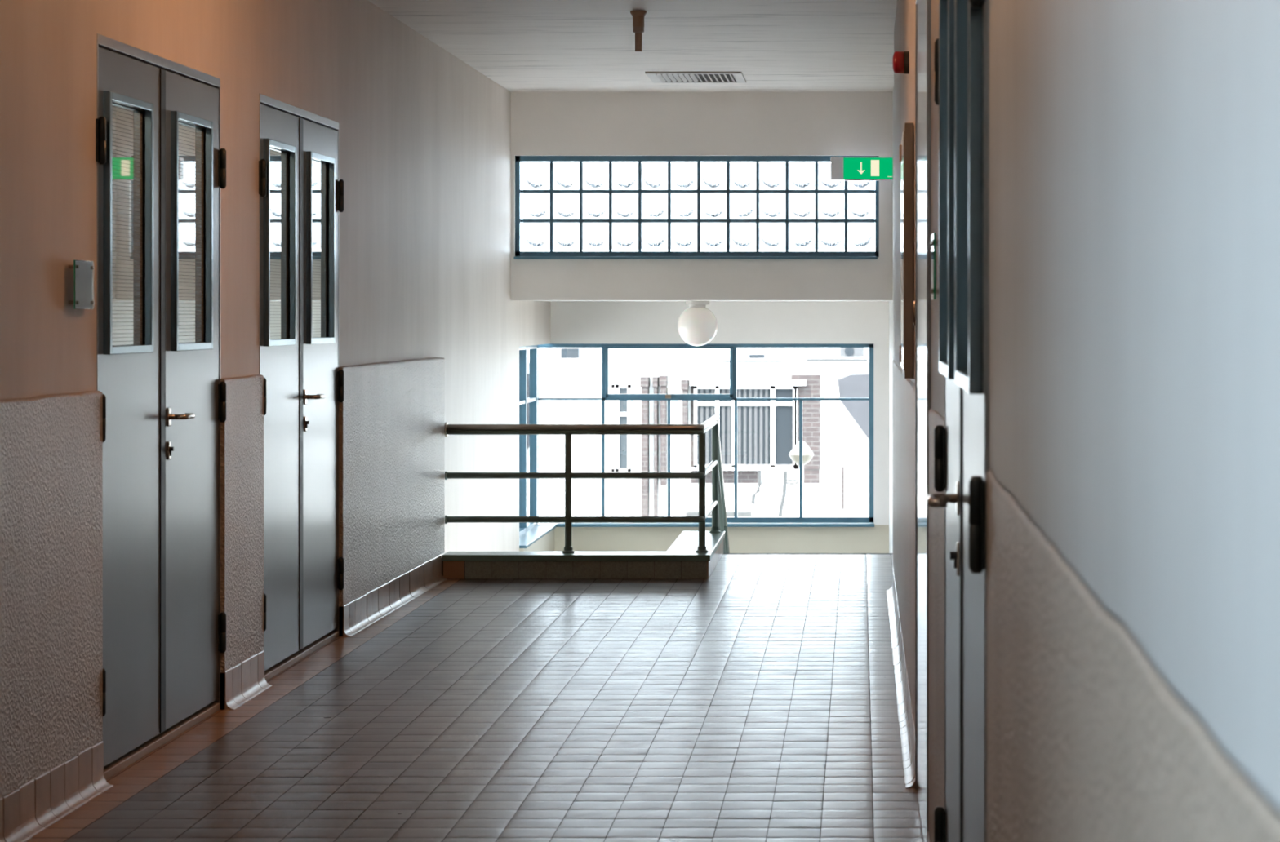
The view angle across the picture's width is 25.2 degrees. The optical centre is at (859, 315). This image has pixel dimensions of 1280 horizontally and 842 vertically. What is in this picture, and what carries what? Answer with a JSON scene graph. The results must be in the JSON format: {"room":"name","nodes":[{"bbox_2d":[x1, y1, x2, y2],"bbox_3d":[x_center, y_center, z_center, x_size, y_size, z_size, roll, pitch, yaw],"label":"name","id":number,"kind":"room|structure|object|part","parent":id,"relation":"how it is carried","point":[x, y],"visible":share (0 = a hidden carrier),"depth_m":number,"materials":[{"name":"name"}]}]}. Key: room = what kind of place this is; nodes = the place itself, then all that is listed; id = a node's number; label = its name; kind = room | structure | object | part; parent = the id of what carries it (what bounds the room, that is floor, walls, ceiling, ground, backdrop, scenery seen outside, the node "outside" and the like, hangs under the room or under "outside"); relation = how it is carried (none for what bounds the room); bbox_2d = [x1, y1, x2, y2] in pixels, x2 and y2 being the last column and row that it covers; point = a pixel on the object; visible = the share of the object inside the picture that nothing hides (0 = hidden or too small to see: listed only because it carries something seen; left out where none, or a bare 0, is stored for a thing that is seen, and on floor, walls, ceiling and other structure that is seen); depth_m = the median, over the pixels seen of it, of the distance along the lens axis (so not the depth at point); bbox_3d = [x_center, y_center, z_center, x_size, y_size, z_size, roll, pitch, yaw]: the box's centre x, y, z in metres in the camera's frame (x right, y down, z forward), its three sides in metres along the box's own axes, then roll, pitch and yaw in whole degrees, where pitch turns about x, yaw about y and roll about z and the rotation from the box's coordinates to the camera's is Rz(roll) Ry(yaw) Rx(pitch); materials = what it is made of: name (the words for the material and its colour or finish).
{"room":"school corridor","nodes":[
{"label":"school corridor","id":0,"kind":"room"},
{"bbox_2d":[0,0,554,607],"bbox_3d":[-2.545,1.770,9.300,0.410,6.580,25.000,0,0,0],"label":"wall","id":1,"kind":"structure","parent":0,"point":[424,135],"depth_m":13.04,"materials":[{"name":"paint"}]},
{"bbox_2d":[0,391,102,798],"bbox_3d":[-2.361,0.774,2.815,0.018,1.091,12.030,0,0,0],"label":"wall panel","id":2,"kind":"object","parent":1,"relation":"attached to","point":[51,445],"depth_m":8.25,"materials":[{"name":"beige paint"}]},
{"bbox_2d":[0,741,113,841],"bbox_3d":[-2.344,1.391,2.815,0.054,0.145,12.030,0,0,0],"label":"baseboard","id":3,"kind":"structure","parent":1,"relation":"attached to","point":[27,811],"depth_m":8.26,"materials":[{"name":"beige tile"}]},
{"bbox_2d":[68,260,93,309],"bbox_3d":[-2.355,-0.093,8.599,0.030,0.147,0.212,0,0,0],"label":"name plate","id":4,"kind":"object","parent":1,"relation":"attached to","point":[82,269],"visible":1,"depth_m":8.59,"materials":[{"name":"grey glass"}]},
{"bbox_2d":[96,33,226,780],"bbox_3d":[-2.381,0.291,9.681,0.157,2.338,1.722,0,0,0],"label":"door","id":5,"kind":"structure","parent":1,"relation":"in","point":[161,160],"depth_m":9.62,"materials":[{"name":"metal"}]},
{"bbox_3d":[-2.380,-0.291,9.180,0.004,0.773,0.496,0,0,0],"label":"pane","id":6,"kind":"part","parent":5,"relation":"part of","materials":[{"name":"clear glass"}]},
{"bbox_3d":[-2.374,-0.291,9.180,0.052,0.827,0.550,0,0,0],"label":"glazing frame","id":7,"kind":"part","parent":5,"relation":"part of","materials":[{"name":"metal"}]},
{"bbox_3d":[-2.366,0.462,9.737,0.008,0.064,0.034,0,0,0],"label":"key plate","id":8,"kind":"part","parent":5,"relation":"part of","materials":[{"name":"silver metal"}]},
{"bbox_3d":[-2.337,0.347,9.800,0.067,0.018,0.143,0,0,0],"label":"handle","id":9,"kind":"part","parent":5,"relation":"part of","materials":[{"name":"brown metal"}]},
{"bbox_3d":[-2.380,-0.291,10.050,0.004,0.773,0.496,0,0,0],"label":"pane","id":10,"kind":"part","parent":5,"relation":"part of","materials":[{"name":"clear glass"}]},
{"bbox_3d":[-2.374,-0.291,10.050,0.052,0.827,0.550,0,0,0],"label":"glazing frame","id":11,"kind":"part","parent":5,"relation":"part of","materials":[{"name":"metal"}]},
{"bbox_2d":[220,374,263,671],"bbox_3d":[-2.361,0.775,10.875,0.018,1.089,0.690,0,0,0],"label":"trim","id":12,"kind":"structure","parent":1,"relation":"attached to","point":[242,433],"depth_m":10.84,"materials":[{"name":"beige paint"}]},
{"bbox_2d":[220,650,271,710],"bbox_3d":[-2.344,1.391,10.875,0.053,0.145,0.690,0,0,0],"label":"baseboard","id":13,"kind":"structure","parent":1,"relation":"attached to","point":[242,682],"depth_m":10.81,"materials":[{"name":"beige tile"}]},
{"bbox_2d":[258,93,343,681],"bbox_3d":[-2.381,0.291,12.076,0.157,2.338,1.732,0,0,0],"label":"door","id":14,"kind":"structure","parent":1,"relation":"in","point":[301,191],"depth_m":12.02,"materials":[{"name":"metal"}]},
{"bbox_3d":[-2.380,-0.291,11.572,0.004,0.773,0.499,0,0,0],"label":"pane","id":15,"kind":"part","parent":14,"relation":"part of","materials":[{"name":"clear glass"}]},
{"bbox_3d":[-2.374,-0.291,11.572,0.052,0.827,0.553,0,0,0],"label":"glazing frame","id":16,"kind":"part","parent":14,"relation":"part of","materials":[{"name":"metal"}]},
{"bbox_3d":[-2.366,0.462,12.132,0.008,0.064,0.034,0,0,0],"label":"key plate","id":17,"kind":"part","parent":14,"relation":"part of","materials":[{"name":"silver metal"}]},
{"bbox_3d":[-2.337,0.347,12.194,0.067,0.018,0.143,0,0,0],"label":"handle","id":18,"kind":"part","parent":14,"relation":"part of","materials":[{"name":"brown metal"}]},
{"bbox_3d":[-2.380,-0.291,12.447,0.004,0.773,0.499,0,0,0],"label":"pane","id":19,"kind":"part","parent":14,"relation":"part of","materials":[{"name":"clear glass"}]},
{"bbox_3d":[-2.374,-0.291,12.447,0.052,0.827,0.553,0,0,0],"label":"glazing frame","id":20,"kind":"part","parent":14,"relation":"part of","materials":[{"name":"metal"}]},
{"bbox_2d":[338,357,444,605],"bbox_3d":[-2.342,0.775,14.390,0.055,1.091,2.920,0,0,0],"label":"wall panel","id":21,"kind":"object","parent":1,"relation":"attached to","point":[392,415],"depth_m":14.15,"materials":[{"name":"grey paint"}]},
{"bbox_2d":[338,554,447,637],"bbox_3d":[-2.326,1.391,14.345,0.054,0.145,2.830,0,0,1],"label":"baseboard","id":22,"kind":"structure","parent":1,"relation":"attached to","point":[365,611],"depth_m":14.05,"materials":[{"name":"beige tile"}]},
{"bbox_2d":[444,345,729,553],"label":"railing","id":23,"kind":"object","parent":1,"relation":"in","point":[529,533],"depth_m":15.89,"materials":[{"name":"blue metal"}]},
{"bbox_3d":[-2.501,0.917,20.800,0.006,1.365,1.960,0,0,0],"label":"pane","id":24,"kind":"part","parent":23,"relation":"part of","materials":[{"name":"clear glass"}]},
{"bbox_3d":[-2.500,0.917,20.795,0.060,1.405,2.010,0,0,0],"label":"frame","id":25,"kind":"part","parent":23,"relation":"part of","materials":[{"name":"blue metal"}]},
{"bbox_3d":[-2.395,1.610,20.790,0.150,0.020,2.000,0,0,0],"label":"sill","id":26,"kind":"part","parent":23,"relation":"part of","materials":[{"name":"white paint"}]},
{"bbox_3d":[-1.630,0.993,15.900,0.068,0.666,0.068,0,0,0],"label":"post","id":27,"kind":"part","parent":23,"relation":"part of","materials":[{"name":"black metal"}]},
{"bbox_3d":[-1.590,1.998,18.071,1.444,1.751,4.377,0,0,0],"label":"rail","id":28,"kind":"part","parent":23,"relation":"part of","materials":[{"name":"black metal"}]},
{"bbox_3d":[-1.590,1.752,18.071,1.444,1.751,4.377,0,0,0],"label":"rail","id":29,"kind":"part","parent":23,"relation":"part of","materials":[{"name":"black metal"}]},
{"bbox_3d":[-1.585,1.792,18.058,1.467,2.395,4.401,0,0,0],"label":"stair railing","id":30,"kind":"part","parent":23,"relation":"part of","materials":[{"name":"black metal"}]},
{"bbox_3d":[-0.885,0.993,15.950,0.068,0.666,0.068,0,0,0],"label":"post","id":31,"kind":"part","parent":23,"relation":"part of","materials":[{"name":"black metal"}]},
{"bbox_3d":[-0.885,0.993,17.380,0.068,0.666,0.068,0,0,0],"label":"post","id":32,"kind":"part","parent":23,"relation":"part of","materials":[{"name":"black metal"}]},
{"bbox_3d":[-0.885,1.758,18.600,0.068,0.764,0.068,0,0,0],"label":"post","id":33,"kind":"part","parent":23,"relation":"part of","materials":[{"name":"grey metal"}]},
{"bbox_2d":[24,553,923,841],"bbox_3d":[-1.106,1.600,7.150,2.889,0.280,20.700,0,0,0],"label":"floor","id":34,"kind":"structure","parent":0,"point":[754,700],"depth_m":10.02,"materials":[{"name":"tile"}]},
{"bbox_2d":[441,531,724,579],"bbox_3d":[-1.594,1.533,16.629,1.532,0.414,1.762,0,0,0],"label":"curb","id":35,"kind":"object","parent":34,"relation":"on","point":[681,561],"visible":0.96,"depth_m":15.76,"materials":[{"name":"tile"}]},
{"bbox_2d":[367,0,897,92],"bbox_3d":[-1.100,-1.645,8.060,3.300,0.250,22.520,0,0,0],"label":"ceiling","id":36,"kind":"structure","parent":0,"point":[522,46],"depth_m":15.63,"materials":[{"name":"paint"}]},
{"bbox_2d":[630,10,646,52],"bbox_3d":[-1.105,-1.420,14.200,0.084,0.200,0.084,0,0,0],"label":"pipe stub","id":37,"kind":"object","parent":36,"relation":"hanging from","point":[638,16],"visible":1,"depth_m":14.18,"materials":[{"name":"beige metal"}]},
{"bbox_2d":[644,71,746,83],"bbox_3d":[-1.035,-1.511,18.050,0.600,0.018,0.720,0,0,0],"label":"ceiling vent","id":38,"kind":"object","parent":36,"relation":"in","point":[655,77],"visible":1,"depth_m":18.01,"materials":[{"name":"metal"}]},
{"bbox_2d":[511,92,893,300],"bbox_3d":[-1.100,-0.938,19.470,3.300,1.665,0.300,0,0,0],"label":"wall","id":39,"kind":"structure","parent":0,"point":[543,123],"depth_m":19.32,"materials":[{"name":"grey paint"}]},
{"bbox_2d":[513,155,879,259],"bbox_3d":[-1.108,-0.737,19.367,2.478,0.706,0.165,0,0,0],"label":"window","id":40,"kind":"structure","parent":39,"relation":"in","point":[519,255],"depth_m":19.39,"materials":[{"name":"glass"}]},
{"bbox_3d":[-1.113,-0.393,19.328,2.468,0.018,0.085,0,0,0],"label":"sill","id":41,"kind":"part","parent":40,"relation":"part of","materials":[{"name":"blue metal"}]},
{"bbox_2d":[533,300,890,301],"bbox_3d":[-1.125,-0.200,20.860,3.350,0.180,2.480,0,0,0],"label":"ceiling","id":42,"kind":"structure","parent":0,"point":[533,300],"depth_m":20.64,"materials":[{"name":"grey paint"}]},
{"bbox_2d":[677,301,717,346],"bbox_3d":[-1.192,0.056,20.900,0.296,0.332,0.296,0,0,0],"label":"globe lamp","id":43,"kind":"object","parent":42,"relation":"hanging from","point":[697,326],"visible":1,"depth_m":20.80,"materials":[{"name":"glass"}]},
{"bbox_2d":[537,301,888,553],"bbox_3d":[-1.100,2.475,21.950,3.300,5.170,0.300,0,0,0],"label":"wall","id":44,"kind":"structure","parent":0,"point":[571,322],"depth_m":21.80,"materials":[{"name":"grey paint"}]},
{"bbox_2d":[537,343,874,527],"bbox_3d":[-1.211,0.912,21.820,2.648,1.405,0.200,0,0,0],"label":"window","id":45,"kind":"structure","parent":44,"relation":"in","point":[732,522],"depth_m":21.85,"materials":[{"name":"blue metal"}]},
{"bbox_3d":[-1.464,0.433,21.865,0.980,0.398,0.050,0,0,0],"label":"sash","id":46,"kind":"part","parent":45,"relation":"part of","materials":[{"name":"glass"}]},
{"bbox_3d":[-1.105,1.605,21.790,2.437,0.020,0.140,0,0,0],"label":"sill","id":47,"kind":"part","parent":45,"relation":"part of","materials":[{"name":"blue metal"}]},
{"bbox_2d":[888,0,1279,816],"bbox_3d":[0.366,1.770,9.300,0.368,6.580,25.000,0,0,0],"label":"wall","id":48,"kind":"structure","parent":0,"point":[1134,145],"depth_m":1.95,"materials":[{"name":"grey paint"}]},
{"bbox_2d":[831,157,893,181],"bbox_3d":[0.015,-0.988,19.135,0.418,0.158,0.080,0,0,0],"label":"exit sign","id":49,"kind":"object","parent":48,"relation":"attached to","point":[846,169],"visible":1,"depth_m":19.10,"materials":[{"name":"green plastic"}]},
{"bbox_2d":[886,564,915,788],"bbox_3d":[0.162,1.391,11.940,0.042,0.145,6.320,0,0,0],"label":"baseboard","id":50,"kind":"structure","parent":48,"relation":"attached to","point":[905,717],"depth_m":10.71,"materials":[{"name":"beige tile"}]},
{"bbox_2d":[892,51,909,74],"bbox_3d":[0.151,-0.931,10.450,0.061,0.084,0.084,0,0,0],"label":"fire alarm","id":51,"kind":"object","parent":48,"relation":"attached to","point":[900,62],"visible":1,"depth_m":10.41,"materials":[{"name":"red plastic"}]},
{"bbox_2d":[893,360,915,728],"bbox_3d":[0.179,0.774,11.940,0.006,1.091,6.320,0,0,0],"label":"trim","id":52,"kind":"structure","parent":48,"relation":"attached to","point":[904,389],"depth_m":11.05,"materials":[{"name":"grey paint"}]},
{"bbox_2d":[898,122,913,378],"bbox_3d":[0.160,-0.217,9.797,0.039,0.855,0.615,0,0,0],"label":"case","id":53,"kind":"object","parent":48,"relation":"attached to","point":[906,147],"visible":1,"depth_m":9.49,"materials":[{"name":"brown"}]},
{"bbox_3d":[0.148,-0.217,9.787,0.004,0.795,0.586,0,0,0],"label":"glass","id":54,"kind":"part","parent":53,"relation":"part of","materials":[{"name":"white"}]},
{"bbox_2d":[912,300,915,324],"bbox_3d":[0.175,-0.010,8.950,0.014,0.080,0.064,0,0,0],"label":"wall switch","id":55,"kind":"object","parent":48,"relation":"attached to","point":[913,302],"visible":0.6,"depth_m":8.93,"materials":[{"name":"silver plastic"}]},
{"bbox_2d":[915,0,930,841],"bbox_3d":[0.213,0.231,8.030,0.083,2.459,1.500,0,0,0],"label":"door frame","id":56,"kind":"structure","parent":48,"relation":"in","point":[922,7],"depth_m":7.91,"materials":[{"name":"metal"}]},
{"bbox_2d":[927,831,930,841],"bbox_3d":[0.170,1.391,6.820,0.042,0.144,0.921,0,0,-1],"label":"baseboard","id":57,"kind":"structure","parent":48,"relation":"attached to","point":[928,835],"depth_m":7.22,"materials":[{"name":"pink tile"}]},
{"bbox_2d":[929,232,938,300],"bbox_3d":[0.179,-0.114,6.619,0.028,0.153,0.212,0,0,0],"label":"name plate","id":58,"kind":"object","parent":48,"relation":"attached to","point":[934,243],"visible":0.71,"depth_m":6.52,"materials":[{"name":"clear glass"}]},
{"bbox_3d":[0.172,-0.114,6.620,0.005,0.153,0.210,0,0,0],"label":"glass plate","id":59,"kind":"part","parent":58,"relation":"part of","materials":[{"name":"glass"}]},
{"bbox_2d":[928,408,944,841],"bbox_3d":[0.187,0.775,6.820,0.021,1.090,0.920,0,0,0],"label":"trim","id":60,"kind":"structure","parent":48,"relation":"attached to","point":[935,515],"depth_m":6.88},
{"bbox_2d":[925,0,988,841],"bbox_3d":[0.203,0.231,5.346,0.157,2.459,2.052,0,0,0],"label":"door","id":61,"kind":"structure","parent":48,"relation":"in","point":[961,49],"depth_m":5.05,"materials":[{"name":"metal"}]},
{"bbox_3d":[0.159,0.347,5.340,0.067,0.018,0.143,0,0,0],"label":"handle","id":62,"kind":"part","parent":61,"relation":"part of","materials":[{"name":"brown metal"}]},
{"bbox_3d":[0.196,-0.291,5.783,0.052,0.827,0.657,0,0,0],"label":"glazing frame","id":63,"kind":"part","parent":61,"relation":"part of","materials":[{"name":"metal"}]},
{"bbox_3d":[0.188,0.462,5.402,0.008,0.064,0.034,0,0,0],"label":"key plate","id":64,"kind":"part","parent":61,"relation":"part of","materials":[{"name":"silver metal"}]},
{"bbox_3d":[0.196,-0.291,4.748,0.052,0.827,0.657,0,0,0],"label":"glazing frame","id":65,"kind":"part","parent":61,"relation":"part of","materials":[{"name":"metal"}]},
{"bbox_2d":[986,467,1279,841],"bbox_3d":[0.195,0.774,0.565,0.004,1.091,7.530,0,0,0],"label":"wall panel","id":66,"kind":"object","parent":48,"relation":"attached to","point":[1086,742],"depth_m":2.53,"materials":[{"name":"beige paint"}]},
{"label":"outside","id":67,"kind":"structure","parent":0,"visible":0},
{"bbox_3d":[0.000,6.610,40.000,120.000,0.300,200.000,0,0,0],"label":"ground","id":68,"kind":"structure","parent":67,"visible":0},
{"bbox_2d":[539,347,869,516],"bbox_3d":[-3.950,3.491,47.875,24.100,5.938,6.450,0,0,0],"label":"building exterior","id":69,"kind":"structure","parent":68,"relation":"on","point":[837,433],"depth_m":45.00,"materials":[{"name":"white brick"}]},
{"bbox_3d":[-3.772,1.778,44.985,0.260,1.338,0.010,0,0,0],"label":"pane","id":70,"kind":"part","parent":69,"relation":"part of","materials":[{"name":"grey glass"}]},
{"bbox_2d":[640,377,649,516],"bbox_3d":[-3.383,2.079,44.805,0.130,2.220,0.370,0,0,0],"label":"flue","id":71,"kind":"object","parent":69,"relation":"attached to","point":[644,381],"visible":0.82,"depth_m":44.65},
{"bbox_2d":[652,377,658,516],"bbox_3d":[-3.213,2.079,44.805,0.080,2.220,0.370,0,0,0],"label":"flue","id":72,"kind":"object","parent":69,"relation":"attached to","point":[655,380],"visible":0.82,"depth_m":44.65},
{"bbox_2d":[658,375,667,485],"bbox_3d":[-3.091,1.807,44.805,0.113,1.720,0.370,0,0,0],"label":"flue","id":73,"kind":"object","parent":69,"relation":"attached to","point":[663,380],"visible":0.86,"depth_m":44.65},
{"bbox_2d":[680,379,688,424],"bbox_3d":[-2.755,1.373,44.805,0.108,0.720,0.370,0,0,0],"label":"flue","id":74,"kind":"object","parent":69,"relation":"attached to","point":[684,383],"visible":0.82,"depth_m":44.65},
{"bbox_2d":[685,511,752,516],"bbox_3d":[-2.211,3.150,44.749,1.022,0.144,0.498,0,0,0],"label":"trough","id":75,"kind":"object","parent":69,"relation":"attached to","point":[688,513],"visible":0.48,"depth_m":44.49,"materials":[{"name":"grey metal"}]},
{"bbox_3d":[-1.983,1.750,44.845,1.216,1.260,0.010,0,0,0],"label":"pane","id":76,"kind":"part","parent":69,"relation":"part of","materials":[{"name":"clear glass"}]},
{"bbox_2d":[700,388,768,465],"bbox_3d":[-1.979,1.745,44.830,1.065,1.210,0.010,0,0,0],"label":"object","id":77,"kind":"object","parent":69,"relation":"hanging from","point":[752,415],"depth_m":44.82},
{"bbox_3d":[-1.844,2.411,44.770,1.622,0.044,0.180,0,0,0],"label":"window sill","id":78,"kind":"part","parent":69,"relation":"part of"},
{"bbox_3d":[-1.178,1.750,44.835,0.360,1.260,0.010,0,0,0],"label":"pane","id":79,"kind":"part","parent":69,"relation":"part of","materials":[{"name":"grey glass"}]},
{"bbox_2d":[841,466,844,509],"bbox_3d":[-0.267,2.722,44.930,0.044,0.667,0.120,0,0,0],"label":"drain pipe","id":80,"kind":"object","parent":69,"relation":"attached to","point":[842,468],"visible":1,"depth_m":44.87,"materials":[{"name":"grey metal"}]},
{"bbox_2d":[840,347,863,356],"bbox_3d":[-0.122,0.567,45.443,0.380,0.177,0.315,0,0,0],"label":"air conditioner","id":81,"kind":"object","parent":69,"relation":"on","point":[844,352],"visible":0.72,"depth_m":45.30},
{"bbox_2d":[844,347,853,356],"bbox_3d":[-0.162,0.569,45.292,0.150,0.150,0.015,0,0,0],"label":"fan grille","id":82,"kind":"object","parent":81,"relation":"attached to","point":[849,352],"depth_m":45.28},
{"bbox_2d":[778,471,798,516],"bbox_3d":[-0.963,2.496,38.200,0.285,0.829,0.052,0,0,0],"label":"pole","id":83,"kind":"object","parent":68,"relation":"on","point":[785,473],"visible":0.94,"depth_m":38.18,"materials":[{"name":"grey metal"}]},
{"bbox_2d":[788,441,813,516],"bbox_3d":[-0.779,4.064,38.000,0.340,4.791,0.332,0,0,0],"label":"street lantern","id":84,"kind":"object","parent":68,"relation":"on","point":[807,454],"visible":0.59,"depth_m":37.92,"materials":[{"name":"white glass"}]},
{"bbox_3d":[-0.779,4.220,38.000,0.120,4.481,0.120,0,0,0],"label":"post","id":85,"kind":"part","parent":84,"relation":"part of","materials":[{"name":"white metal"}]},
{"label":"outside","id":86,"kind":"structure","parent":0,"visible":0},
{"bbox_2d":[751,469,799,516],"bbox_3d":[-1.183,3.308,40.107,0.688,2.273,0.286,0,0,0],"label":"wall","id":87,"kind":"structure","parent":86,"point":[766,500],"depth_m":40.00,"materials":[{"name":"white paint"}]}
]}

